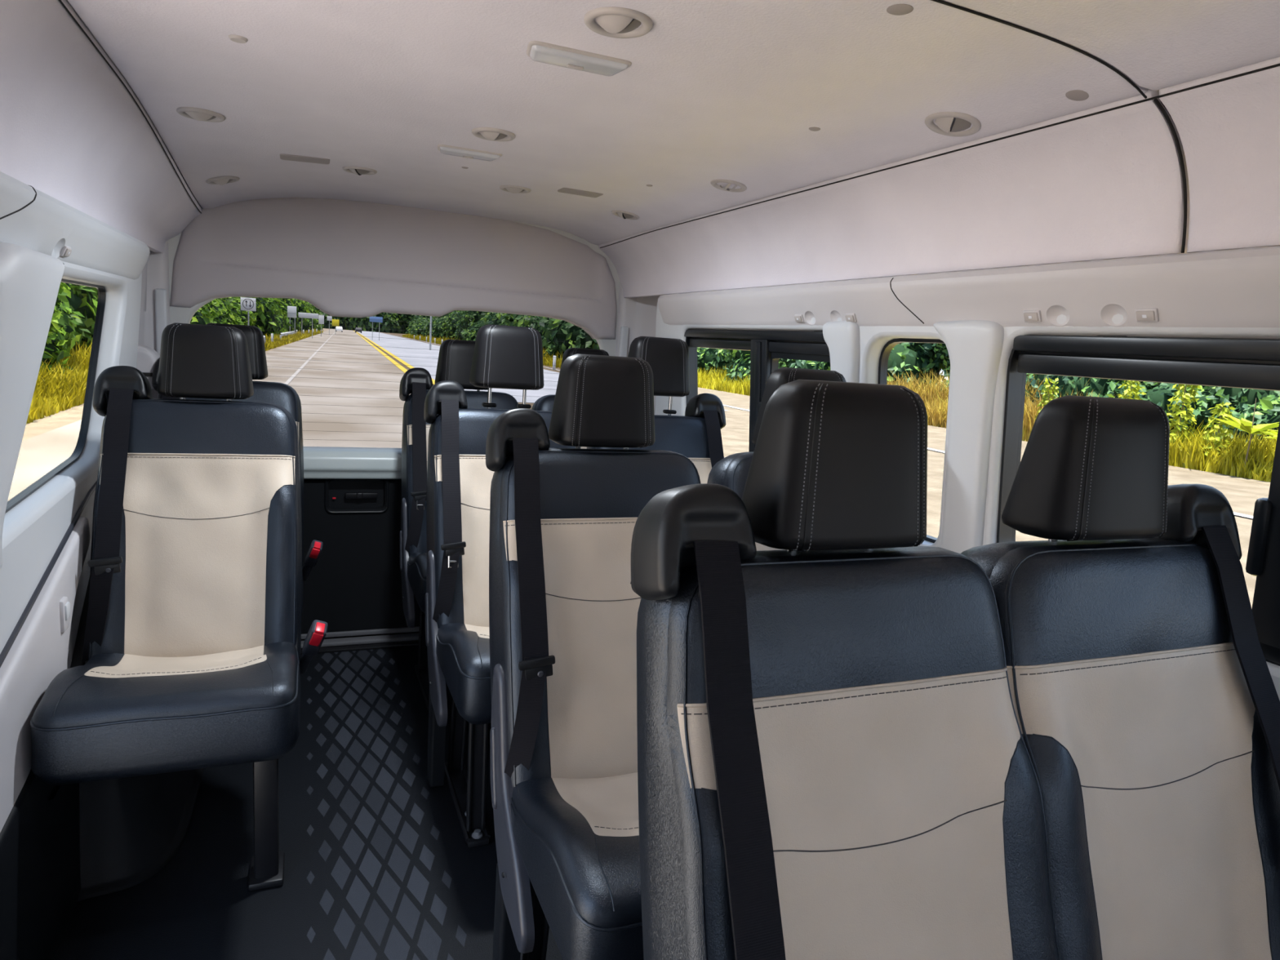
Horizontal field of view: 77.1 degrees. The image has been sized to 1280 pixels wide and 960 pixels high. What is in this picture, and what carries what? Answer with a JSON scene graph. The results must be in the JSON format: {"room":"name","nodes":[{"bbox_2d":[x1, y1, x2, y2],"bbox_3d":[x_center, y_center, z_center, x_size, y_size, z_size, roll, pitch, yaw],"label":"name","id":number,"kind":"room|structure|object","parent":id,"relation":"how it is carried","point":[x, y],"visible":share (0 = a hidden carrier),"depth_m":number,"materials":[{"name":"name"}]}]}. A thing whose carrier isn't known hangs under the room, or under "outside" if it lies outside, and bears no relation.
{"room":"vehicle interior","nodes":[
{"label":"vehicle interior","id":0,"kind":"room"},
{"bbox_2d":[0,248,142,669],"bbox_3d":[-1.295,0.141,1.812,0.102,1.450,1.420,0,10,-23],"label":"wall","id":1,"kind":"structure","parent":0,"point":[33,530],"depth_m":1.80,"materials":[{"name":"grey plastic"}]},
{"bbox_2d":[0,241,64,569],"bbox_3d":[-1.023,-0.100,1.307,0.093,0.555,0.387,0,10,-23],"label":"trim","id":2,"kind":"structure","parent":1,"relation":"attached to","point":[30,280],"depth_m":1.24,"materials":[{"name":"grey plastic"}]},
{"bbox_2d":[0,577,89,959],"bbox_3d":[-1.295,0.521,1.886,0.052,0.681,1.404,0,10,-23],"label":"trim","id":3,"kind":"structure","parent":1,"relation":"attached to","point":[40,873],"depth_m":1.49,"materials":[{"name":"black plastic"}]},
{"bbox_2d":[0,516,89,832],"bbox_3d":[-1.182,0.432,1.584,0.043,0.570,0.811,0,10,-23],"label":"trim","id":4,"kind":"structure","parent":1,"relation":"attached to","point":[38,653],"depth_m":1.51,"materials":[{"name":"grey plastic"}]},
{"bbox_2d":[0,480,97,667],"bbox_3d":[-1.287,0.149,1.810,0.014,0.297,1.392,0,10,-23],"label":"trim","id":5,"kind":"structure","parent":1,"relation":"attached to","point":[26,611],"depth_m":1.62,"materials":[{"name":"grey plastic"}]},
{"bbox_2d":[4,278,106,513],"bbox_3d":[-1.281,-0.195,1.717,0.058,0.492,1.057,0,10,-23],"label":"window","id":6,"kind":"structure","parent":1,"relation":"in","point":[91,375],"depth_m":2.11,"materials":[{"name":"black rubber"}]},
{"bbox_2d":[59,596,71,632],"bbox_3d":[-1.220,0.283,1.689,0.034,0.070,0.040,0,10,-23],"label":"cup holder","id":7,"kind":"object","parent":1,"relation":"attached to","point":[64,605],"visible":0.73,"depth_m":1.68,"materials":[{"name":"grey plastic"}]},
{"bbox_2d":[60,245,71,257],"bbox_3d":[-1.131,-0.450,1.583,0.014,0.021,0.036,0,10,-23],"label":"switch","id":8,"kind":"object","parent":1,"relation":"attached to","point":[66,251],"visible":1,"depth_m":1.57,"materials":[{"name":"grey plastic"}]},
{"bbox_2d":[0,0,201,253],"bbox_3d":[-0.725,-0.495,0.620,0.197,0.271,4.750,0,10,-23],"label":"panel","id":9,"kind":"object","parent":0,"point":[71,131],"depth_m":1.53,"materials":[{"name":"plastic"}]},
{"bbox_2d":[58,0,201,213],"bbox_3d":[-0.620,-0.546,0.621,0.003,0.097,4.690,0,10,-23],"label":"trim","id":10,"kind":"structure","parent":9,"relation":"attached to","point":[60,1],"depth_m":1.56,"materials":[{"name":"black"}]},
{"bbox_2d":[137,240,169,398],"bbox_3d":[-1.651,-0.163,2.660,0.106,1.720,0.473,1,10,-18],"label":"wall","id":11,"kind":"structure","parent":0,"point":[155,273],"depth_m":2.74,"materials":[{"name":"grey plastic"}]},
{"bbox_2d":[136,343,159,388],"bbox_3d":[-1.659,-0.374,2.633,0.163,0.144,0.085,0,10,-23],"label":"anchor","id":12,"kind":"object","parent":11,"relation":"attached to","point":[147,357],"visible":0.27,"depth_m":2.62,"materials":[{"name":"grey plastic"}]},
{"bbox_2d":[155,288,167,398],"bbox_3d":[-1.656,-0.347,2.790,0.035,0.620,0.020,0,10,-23],"label":"trim","id":13,"kind":"structure","parent":11,"relation":"attached to","point":[161,302],"depth_m":2.75,"materials":[{"name":"grey plastic"}]},
{"bbox_2d":[54,645,563,959],"bbox_3d":[-0.077,1.081,1.197,1.950,0.030,4.750,0,10,-23],"label":"floor","id":14,"kind":"structure","parent":0,"point":[380,864],"depth_m":1.90,"materials":[{"name":"black plastic"}]},
{"bbox_2d":[30,322,328,890],"bbox_3d":[-0.989,0.272,1.831,0.520,1.228,0.742,0,10,-23],"label":"passenger seat","id":15,"kind":"object","parent":14,"relation":"on","point":[192,646],"visible":1,"depth_m":1.90,"materials":[{"name":"black leather"}]},
{"bbox_2d":[31,641,300,785],"bbox_3d":[-0.975,0.445,1.724,0.455,0.171,0.472,0,10,-23],"label":"cushion","id":16,"kind":"object","parent":15,"relation":"on","point":[133,708],"depth_m":1.54,"materials":[{"name":"black leather"}]},
{"bbox_2d":[151,323,323,613],"bbox_3d":[-1.280,0.134,2.541,0.520,1.228,0.742,0,10,-23],"label":"passenger seat","id":17,"kind":"object","parent":14,"relation":"on","point":[283,395],"visible":0.17,"depth_m":2.72,"materials":[{"name":"black leather"}]},
{"bbox_2d":[301,569,303,613],"bbox_3d":[-1.266,0.307,2.434,0.455,0.171,0.472,0,10,-23],"label":"cushion","id":18,"kind":"object","parent":17,"relation":"on","point":[302,588],"depth_m":2.44,"materials":[{"name":"black leather"}]},
{"bbox_2d":[399,338,608,712],"bbox_3d":[-0.362,0.135,2.922,0.958,1.226,0.740,0,10,-23],"label":"seat","id":19,"kind":"object","parent":14,"relation":"on","point":[455,361],"visible":0.22,"depth_m":2.90,"materials":[{"name":"black leather"}]},
{"bbox_2d":[407,552,426,613],"bbox_3d":[-0.543,0.308,2.734,0.455,0.171,0.472,0,10,-23],"label":"cushion","id":20,"kind":"object","parent":19,"relation":"on","point":[416,562],"depth_m":2.55,"materials":[{"name":"black leather"}]},
{"bbox_2d":[423,324,725,847],"bbox_3d":[-0.090,0.237,2.252,0.958,1.280,0.740,0,10,-23],"label":"seat","id":21,"kind":"object","parent":14,"relation":"on","point":[459,478],"visible":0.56,"depth_m":2.24,"materials":[{"name":"black leather"}]},
{"bbox_2d":[435,622,491,724],"bbox_3d":[-0.273,0.438,2.068,0.455,0.171,0.472,0,10,-23],"label":"cushion","id":22,"kind":"object","parent":21,"relation":"on","point":[462,649],"depth_m":1.83,"materials":[{"name":"black leather"}]},
{"bbox_2d":[485,353,846,959],"bbox_3d":[0.224,0.409,1.519,0.955,1.226,0.740,0,10,-23],"label":"seat","id":23,"kind":"object","parent":14,"relation":"on","point":[564,606],"visible":0.48,"depth_m":1.50,"materials":[{"name":"black leather"}]},
{"bbox_2d":[511,777,644,959],"bbox_3d":[0.044,0.583,1.331,0.455,0.171,0.472,0,10,-23],"label":"cushion","id":24,"kind":"object","parent":23,"relation":"on","point":[576,840],"depth_m":1.16,"materials":[{"name":"black leather"}]},
{"bbox_2d":[630,379,1279,959],"bbox_3d":[0.491,0.551,0.783,0.898,1.226,0.740,0,10,-23],"label":"seat","id":25,"kind":"object","parent":14,"relation":"on","point":[858,740],"visible":1,"depth_m":0.87,"materials":[{"name":"black leather"}]},
{"bbox_2d":[67,0,1147,244],"bbox_3d":[-0.394,-0.774,1.970,1.444,0.099,2.452,0,10,-23],"label":"ceiling","id":26,"kind":"structure","parent":0,"point":[731,90],"depth_m":1.41,"materials":[{"name":"fabric"}]},
{"bbox_2d":[176,106,225,122],"bbox_3d":[-0.959,-0.799,1.756,0.094,0.028,0.094,0,10,-22],"label":"ceiling vent","id":27,"kind":"object","parent":26,"relation":"in","point":[197,113],"visible":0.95,"depth_m":1.74,"materials":[{"name":"grey plastic"}]},
{"bbox_2d":[205,176,239,185],"bbox_3d":[-1.259,-0.907,2.425,0.092,0.034,0.094,-3,12,-37],"label":"ceiling vent","id":28,"kind":"object","parent":26,"relation":"in","point":[221,180],"visible":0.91,"depth_m":2.41,"materials":[{"name":"grey plastic"}]},
{"bbox_2d":[228,34,248,43],"bbox_3d":[-0.635,-0.698,1.270,0.028,0.006,0.028,0,10,-23],"label":"clip","id":29,"kind":"object","parent":26,"relation":"attached to","point":[237,38],"visible":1,"depth_m":1.26,"materials":[{"name":"grey plastic"}]},
{"bbox_2d":[280,153,329,164],"bbox_3d":[-0.909,-0.872,2.181,0.125,0.011,0.075,0,10,-23],"label":"cover plate","id":30,"kind":"object","parent":26,"relation":"attached to","point":[284,157],"visible":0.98,"depth_m":2.17,"materials":[{"name":"grey plastic"}]},
{"bbox_2d":[342,166,377,175],"bbox_3d":[-0.805,-0.890,2.308,0.094,0.028,0.094,-1,11,-22],"label":"ceiling vent","id":31,"kind":"object","parent":26,"relation":"in","point":[358,171],"visible":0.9,"depth_m":2.29,"materials":[{"name":"grey plastic"}]},
{"bbox_2d":[437,144,502,160],"bbox_3d":[-0.416,-0.793,1.950,0.155,0.020,0.070,0,10,-23],"label":"recessed light","id":32,"kind":"object","parent":26,"relation":"in","point":[465,153],"visible":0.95,"depth_m":1.93,"materials":[{"name":"grey plastic"}]},
{"bbox_2d":[462,155,473,159],"bbox_3d":[-0.419,-0.786,1.958,0.026,0.004,0.008,0,10,-23],"label":"rocker switch","id":33,"kind":"object","parent":32,"relation":"attached to","point":[466,157],"depth_m":1.96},
{"bbox_2d":[471,127,515,141],"bbox_3d":[-0.320,-0.755,1.755,0.094,0.028,0.094,0,10,-23],"label":"ceiling vent","id":34,"kind":"object","parent":26,"relation":"in","point":[486,133],"visible":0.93,"depth_m":1.74,"materials":[{"name":"grey plastic"}]},
{"bbox_2d":[499,185,530,193],"bbox_3d":[-0.377,-0.879,2.428,0.094,0.028,0.094,0,10,-23],"label":"ceiling vent","id":35,"kind":"object","parent":26,"relation":"in","point":[512,188],"visible":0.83,"depth_m":2.41,"materials":[{"name":"grey plastic"}]},
{"bbox_2d":[526,40,631,75],"bbox_3d":[-0.098,-0.654,1.253,0.165,0.020,0.070,0,10,-23],"label":"recessed light","id":36,"kind":"object","parent":26,"relation":"in","point":[539,51],"visible":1,"depth_m":1.24,"materials":[{"name":"grey plastic"}]},
{"bbox_2d":[566,63,583,70],"bbox_3d":[-0.102,-0.648,1.261,0.026,0.004,0.008,0,10,-23],"label":"rocker switch","id":37,"kind":"object","parent":36,"relation":"attached to","point":[575,66],"depth_m":1.26,"materials":[{"name":"grey plastic"}]},
{"bbox_2d":[557,187,603,197],"bbox_3d":[-0.177,-0.857,2.393,0.125,0.007,0.075,0,10,-23],"label":"cover plate","id":38,"kind":"object","parent":26,"relation":"attached to","point":[566,190],"visible":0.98,"depth_m":2.39,"materials":[{"name":"grey plastic"}]},
{"bbox_2d":[583,6,653,38],"bbox_3d":[-0.030,-0.626,1.100,0.094,0.028,0.094,0,10,-23],"label":"ceiling vent","id":39,"kind":"object","parent":26,"relation":"in","point":[612,21],"visible":1,"depth_m":1.09,"materials":[{"name":"grey plastic"}]},
{"bbox_2d":[611,210,639,219],"bbox_3d":[-0.048,-0.889,2.689,0.094,0.030,0.094,3,9,-4],"label":"ceiling vent","id":40,"kind":"object","parent":26,"relation":"in","point":[626,215],"visible":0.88,"depth_m":2.67,"materials":[{"name":"grey plastic"}]},
{"bbox_2d":[711,179,746,191],"bbox_3d":[0.228,-0.758,2.063,0.094,0.028,0.094,3,9,-4],"label":"ceiling vent","id":41,"kind":"object","parent":26,"relation":"in","point":[744,188],"visible":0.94,"depth_m":2.05,"materials":[{"name":"grey plastic"}]},
{"bbox_2d":[808,127,820,131],"bbox_3d":[0.333,-0.670,1.533,0.022,0.005,0.022,1,10,-16],"label":"clip","id":42,"kind":"object","parent":26,"relation":"attached to","point":[814,129],"visible":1,"depth_m":1.53,"materials":[{"name":"grey plastic"}]},
{"bbox_2d":[886,4,913,15],"bbox_3d":[0.323,-0.585,0.999,0.032,0.004,0.032,0,10,-23],"label":"clip","id":43,"kind":"object","parent":26,"relation":"attached to","point":[896,9],"visible":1,"depth_m":0.99,"materials":[{"name":"grey plastic"}]},
{"bbox_2d":[924,111,981,136],"bbox_3d":[0.542,-0.620,1.393,0.093,0.031,0.094,3,9,-4],"label":"ceiling vent","id":44,"kind":"object","parent":26,"relation":"in","point":[944,120],"visible":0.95,"depth_m":1.38,"materials":[{"name":"grey plastic"}]},
{"bbox_2d":[930,0,1146,98],"bbox_3d":[0.071,-0.564,0.856,1.430,0.041,0.016,0,10,-23],"label":"trim","id":45,"kind":"structure","parent":26,"relation":"attached to","point":[941,2],"depth_m":1.04,"materials":[{"name":"black rubber"}]},
{"bbox_2d":[1065,89,1088,101],"bbox_3d":[0.652,-0.574,1.198,0.032,0.011,0.032,1,10,-16],"label":"clip","id":46,"kind":"object","parent":26,"relation":"attached to","point":[1074,95],"visible":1,"depth_m":1.20,"materials":[{"name":"grey plastic"}]},
{"bbox_2d":[614,281,660,414],"bbox_3d":[0.010,-0.163,3.378,0.133,1.720,0.428,-1,11,-30],"label":"wall","id":47,"kind":"structure","parent":0,"point":[638,314],"depth_m":3.39,"materials":[{"name":"grey plastic"}]},
{"bbox_2d":[618,326,628,356],"bbox_3d":[-0.086,-0.343,3.442,0.035,0.620,0.020,0,10,-23],"label":"trim","id":48,"kind":"structure","parent":47,"relation":"attached to","point":[624,337],"depth_m":3.39,"materials":[{"name":"grey plastic"}]},
{"bbox_2d":[301,101,1176,640],"bbox_3d":[-0.032,0.208,1.092,2.080,1.920,4.835,0,10,-23],"label":"wall","id":49,"kind":"structure","parent":0,"point":[1161,101],"depth_m":3.32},
{"bbox_2d":[0,171,150,279],"bbox_3d":[-1.280,-0.507,1.697,0.235,0.132,1.430,0,10,-23],"label":"trim","id":50,"kind":"structure","parent":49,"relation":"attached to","point":[48,224],"depth_m":1.53,"materials":[{"name":"grey plastic"}]},
{"bbox_2d":[0,185,36,219],"bbox_3d":[-0.992,-0.434,1.264,0.037,0.094,0.202,0,10,-23],"label":"trim","id":51,"kind":"structure","parent":50,"relation":"attached to","point":[34,198],"depth_m":1.29,"materials":[{"name":"black rubber"}]},
{"bbox_2d":[48,768,204,902],"bbox_3d":[-1.412,0.644,2.208,0.385,0.307,1.450,0,10,-23],"label":"wheel well cover","id":52,"kind":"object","parent":49,"relation":"attached to","point":[131,828],"depth_m":1.79,"materials":[{"name":"black plastic"}]},
{"bbox_2d":[300,640,418,654],"bbox_3d":[-0.926,0.660,3.243,1.700,0.012,0.040,0,10,-23],"label":"trim","id":53,"kind":"structure","parent":49,"relation":"attached to","point":[408,643],"depth_m":3.17,"materials":[{"name":"black paint"}]},
{"bbox_2d":[301,626,419,648],"bbox_3d":[-0.938,0.627,3.272,1.700,0.044,0.052,0,10,-23],"label":"trim","id":54,"kind":"structure","parent":49,"relation":"attached to","point":[415,636],"depth_m":3.21,"materials":[{"name":"grey metal"}]},
{"bbox_2d":[168,197,619,634],"bbox_3d":[-0.894,-0.249,3.170,1.980,1.730,0.124,0,10,-23],"label":"door","id":55,"kind":"structure","parent":49,"relation":"in","point":[345,298],"depth_m":3.10,"materials":[{"name":"grey plastic"}]},
{"bbox_2d":[657,245,1279,338],"bbox_3d":[0.975,-0.254,1.141,0.284,0.132,4.330,0,10,-23],"label":"trim","id":56,"kind":"structure","parent":49,"relation":"attached to","point":[1237,287],"depth_m":1.43,"materials":[{"name":"grey plastic"}]},
{"bbox_2d":[598,56,1279,297],"bbox_3d":[0.777,-0.471,1.248,0.163,0.231,4.750,0,10,-23],"label":"panel","id":57,"kind":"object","parent":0,"point":[1107,185],"depth_m":1.44,"materials":[{"name":"plastic"}]},
{"bbox_2d":[600,63,1279,248],"bbox_3d":[0.721,-0.545,1.177,0.003,0.014,4.690,0,10,-23],"label":"trim","id":58,"kind":"structure","parent":57,"relation":"attached to","point":[1277,64],"depth_m":1.35,"materials":[{"name":"black"}]},
{"bbox_2d":[1153,98,1186,253],"bbox_3d":[0.784,-0.446,1.189,0.117,0.203,0.005,0,10,-23],"label":"trim","id":59,"kind":"structure","parent":57,"relation":"attached to","point":[1157,103],"depth_m":1.19,"materials":[{"name":"black rubber"}]},
{"bbox_2d":[655,302,1279,700],"bbox_3d":[0.875,0.394,1.221,0.095,1.450,4.320,0,10,-23],"label":"wall","id":60,"kind":"structure","parent":0,"point":[873,340],"depth_m":1.60,"materials":[{"name":"grey plastic"}]},
{"bbox_2d":[684,328,830,457],"bbox_3d":[0.351,-0.233,2.503,0.092,0.480,0.927,0,10,-23],"label":"window","id":61,"kind":"structure","parent":60,"relation":"in","point":[766,348],"depth_m":2.40,"materials":[{"name":"black plastic"}]},
{"bbox_2d":[794,314,804,322],"bbox_3d":[0.426,-0.433,2.153,0.014,0.021,0.036,0,10,-23],"label":"switch","id":62,"kind":"object","parent":60,"relation":"attached to","point":[798,317],"visible":1,"depth_m":2.15,"materials":[{"name":"grey plastic"}]},
{"bbox_2d":[822,320,859,382],"bbox_3d":[0.504,-0.076,2.052,0.085,0.654,0.152,0,10,-23],"label":"trim","id":63,"kind":"structure","parent":60,"relation":"attached to","point":[842,338],"depth_m":1.97,"materials":[{"name":"grey plastic"}]},
{"bbox_2d":[844,313,857,322],"bbox_3d":[0.511,-0.393,1.948,0.014,0.021,0.036,0,10,-23],"label":"switch","id":64,"kind":"object","parent":60,"relation":"attached to","point":[849,317],"visible":1,"depth_m":1.94,"materials":[{"name":"grey plastic"}]},
{"bbox_2d":[889,277,924,324],"bbox_3d":[0.585,-0.397,1.755,0.038,0.108,0.092,0,10,-23],"label":"trim","id":65,"kind":"structure","parent":60,"relation":"attached to","point":[892,277],"depth_m":1.76,"materials":[{"name":"black"}]},
{"bbox_2d":[878,337,944,542],"bbox_3d":[0.639,-0.095,1.854,0.059,0.472,0.292,0,10,-23],"label":"window","id":66,"kind":"structure","parent":60,"relation":"in","point":[885,353],"depth_m":1.92,"materials":[{"name":"black plastic"}]},
{"bbox_2d":[933,320,1004,553],"bbox_3d":[0.660,-0.002,1.676,0.085,0.654,0.188,0,10,-23],"label":"trim","id":67,"kind":"structure","parent":60,"relation":"attached to","point":[974,347],"depth_m":1.61,"materials":[{"name":"grey plastic"}]},
{"bbox_2d":[1022,310,1042,322],"bbox_3d":[0.713,-0.298,1.461,0.014,0.021,0.036,0,10,-23],"label":"switch","id":68,"kind":"object","parent":60,"relation":"attached to","point":[1030,316],"visible":1,"depth_m":1.46,"materials":[{"name":"grey plastic"}]},
{"bbox_2d":[996,334,1279,666],"bbox_3d":[0.998,0.073,0.941,0.095,0.480,1.454,0,10,-23],"label":"window","id":69,"kind":"structure","parent":60,"relation":"in","point":[1229,362],"depth_m":1.24,"materials":[{"name":"black plastic"}]},
{"bbox_2d":[1134,307,1159,321],"bbox_3d":[0.796,-0.259,1.262,0.014,0.021,0.036,0,10,-23],"label":"switch","id":70,"kind":"object","parent":60,"relation":"attached to","point":[1144,314],"visible":1,"depth_m":1.26,"materials":[{"name":"grey plastic"}]},
{"bbox_2d":[944,0,1279,90],"bbox_3d":[0.501,-0.375,-0.188,1.444,0.054,2.318,0,10,-23],"label":"ceiling","id":71,"kind":"structure","parent":0,"point":[1157,44],"depth_m":0.99,"materials":[{"name":"fabric"}]},
{"label":"outside","id":72,"kind":"structure","parent":0,"visible":0},
{"bbox_2d":[22,377,949,440],"bbox_3d":[-60.838,-35.433,198.864,280.000,0.001,540.000,0,10,-23],"label":"ground","id":73,"kind":"structure","parent":72,"point":[63,418],"depth_m":13.04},
{"bbox_2d":[26,340,92,424],"bbox_3d":[-11.803,-2.085,15.461,2.701,1.137,16.788,0,10,-23],"label":"grass","id":74,"kind":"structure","parent":73,"relation":"on","point":[55,392],"depth_m":15.26,"materials":[{"name":"yellow plant"}]},
{"bbox_2d":[40,281,90,373],"bbox_3d":[-13.909,-4.086,13.752,5.914,6.548,12.495,1,10,-21],"label":"roadside jungle","id":75,"kind":"object","parent":73,"relation":"on","point":[57,344],"visible":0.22,"depth_m":17.67,"materials":[{"name":"green plant"}]},
{"bbox_2d":[57,282,97,358],"bbox_3d":[-25.522,-10.048,40.484,8.644,8.575,46.429,0,10,-21],"label":"roadside jungle","id":76,"kind":"object","parent":73,"relation":"on","point":[83,300],"visible":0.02,"depth_m":22.57,"materials":[{"name":"green plant"}]},
{"bbox_2d":[697,342,948,390],"bbox_3d":[7.383,-7.235,41.502,7.488,7.437,25.252,0,10,-23],"label":"trees","id":77,"kind":"object","parent":73,"relation":"on","point":[901,357],"visible":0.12,"depth_m":34.37,"materials":[{"name":"green plant"}]},
{"bbox_2d":[910,342,1279,445],"bbox_3d":[15.563,-3.047,22.263,6.588,6.300,23.813,0,10,-23],"label":"trees","id":78,"kind":"object","parent":73,"relation":"on","point":[1267,411],"visible":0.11,"depth_m":20.41,"materials":[{"name":"green plant"}]},
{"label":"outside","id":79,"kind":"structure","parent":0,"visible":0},
{"bbox_2d":[697,386,1270,608],"bbox_3d":[-35.849,-32.730,193.255,79.375,0.001,450.000,0,10,-23],"label":"road shoulder","id":80,"kind":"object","parent":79,"point":[1242,494],"depth_m":15.87,"materials":[{"name":"beige concrete"}]},
{"bbox_2d":[697,365,750,395],"bbox_3d":[4.970,-5.268,40.618,4.114,1.545,24.977,0,10,-23],"label":"grass","id":81,"kind":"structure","parent":80,"relation":"on","point":[708,381],"depth_m":40.03,"materials":[{"name":"yellow plant"}]},
{"bbox_2d":[723,404,1253,518],"bbox_3d":[-53.619,-32.795,185.872,21.400,0.001,450.000,0,10,-23],"label":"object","id":82,"kind":"structure","parent":80,"relation":"on","point":[1234,513],"depth_m":17.98,"materials":[{"name":"white paint"}]},
{"bbox_2d":[886,365,1118,441],"bbox_3d":[10.742,-2.759,25.936,4.399,2.213,10.477,0,10,-23],"label":"grass","id":83,"kind":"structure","parent":80,"relation":"on","point":[934,398],"depth_m":26.07,"materials":[{"name":"yellow plant"}]},
{"bbox_2d":[1034,377,1058,420],"bbox_3d":[11.180,-1.902,22.057,0.762,1.815,0.647,-3,12,-37],"label":"weed","id":84,"kind":"object","parent":80,"relation":"on","point":[1053,388],"visible":0.45,"depth_m":21.97,"materials":[{"name":"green plant"}]},
{"bbox_2d":[1116,380,1146,399],"bbox_3d":[12.239,-1.753,20.122,0.713,2.302,0.768,0,10,-23],"label":"weed","id":85,"kind":"object","parent":80,"relation":"on","point":[1129,391],"visible":0.27,"depth_m":19.95,"materials":[{"name":"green plant"}]},
{"bbox_2d":[1166,383,1201,447],"bbox_3d":[12.688,-1.787,18.787,0.718,2.867,0.723,9,10,26],"label":"weed","id":86,"kind":"object","parent":80,"relation":"on","point":[1187,396],"visible":0.59,"depth_m":18.69,"materials":[{"name":"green plant"}]},
{"bbox_2d":[1195,401,1235,462],"bbox_3d":[12.935,-0.985,18.056,0.715,1.565,0.599,8,10,24],"label":"weed","id":87,"kind":"object","parent":80,"relation":"on","point":[1223,410],"visible":0.74,"depth_m":17.96,"materials":[{"name":"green plant"}]},
{"bbox_2d":[1168,415,1278,482],"bbox_3d":[14.414,-0.522,16.768,3.535,1.320,12.859,0,10,-24],"label":"grass","id":88,"kind":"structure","parent":80,"relation":"on","point":[1259,464],"depth_m":17.80,"materials":[{"name":"yellow plant"}]},
{"bbox_2d":[1212,397,1279,475],"bbox_3d":[13.028,-0.924,17.306,1.324,1.701,1.533,6,10,13],"label":"weed","id":89,"kind":"object","parent":80,"relation":"on","point":[1244,424],"visible":0.98,"depth_m":17.14,"materials":[{"name":"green plant"}]},
{"bbox_2d":[1257,429,1278,439],"bbox_3d":[13.648,-0.724,16.676,1.536,1.601,1.334,-5,13,-44],"label":"weed","id":90,"kind":"object","parent":80,"relation":"on","point":[1275,436],"visible":0.4,"depth_m":16.66,"materials":[{"name":"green plant"}]},
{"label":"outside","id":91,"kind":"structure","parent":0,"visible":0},
{"bbox_2d":[7,419,81,501],"bbox_3d":[-66.512,-32.816,180.520,25.780,0.001,450.000,0,10,-23],"label":"road surface","id":92,"kind":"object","parent":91,"point":[39,455],"depth_m":10.08,"materials":[{"name":"concrete"}]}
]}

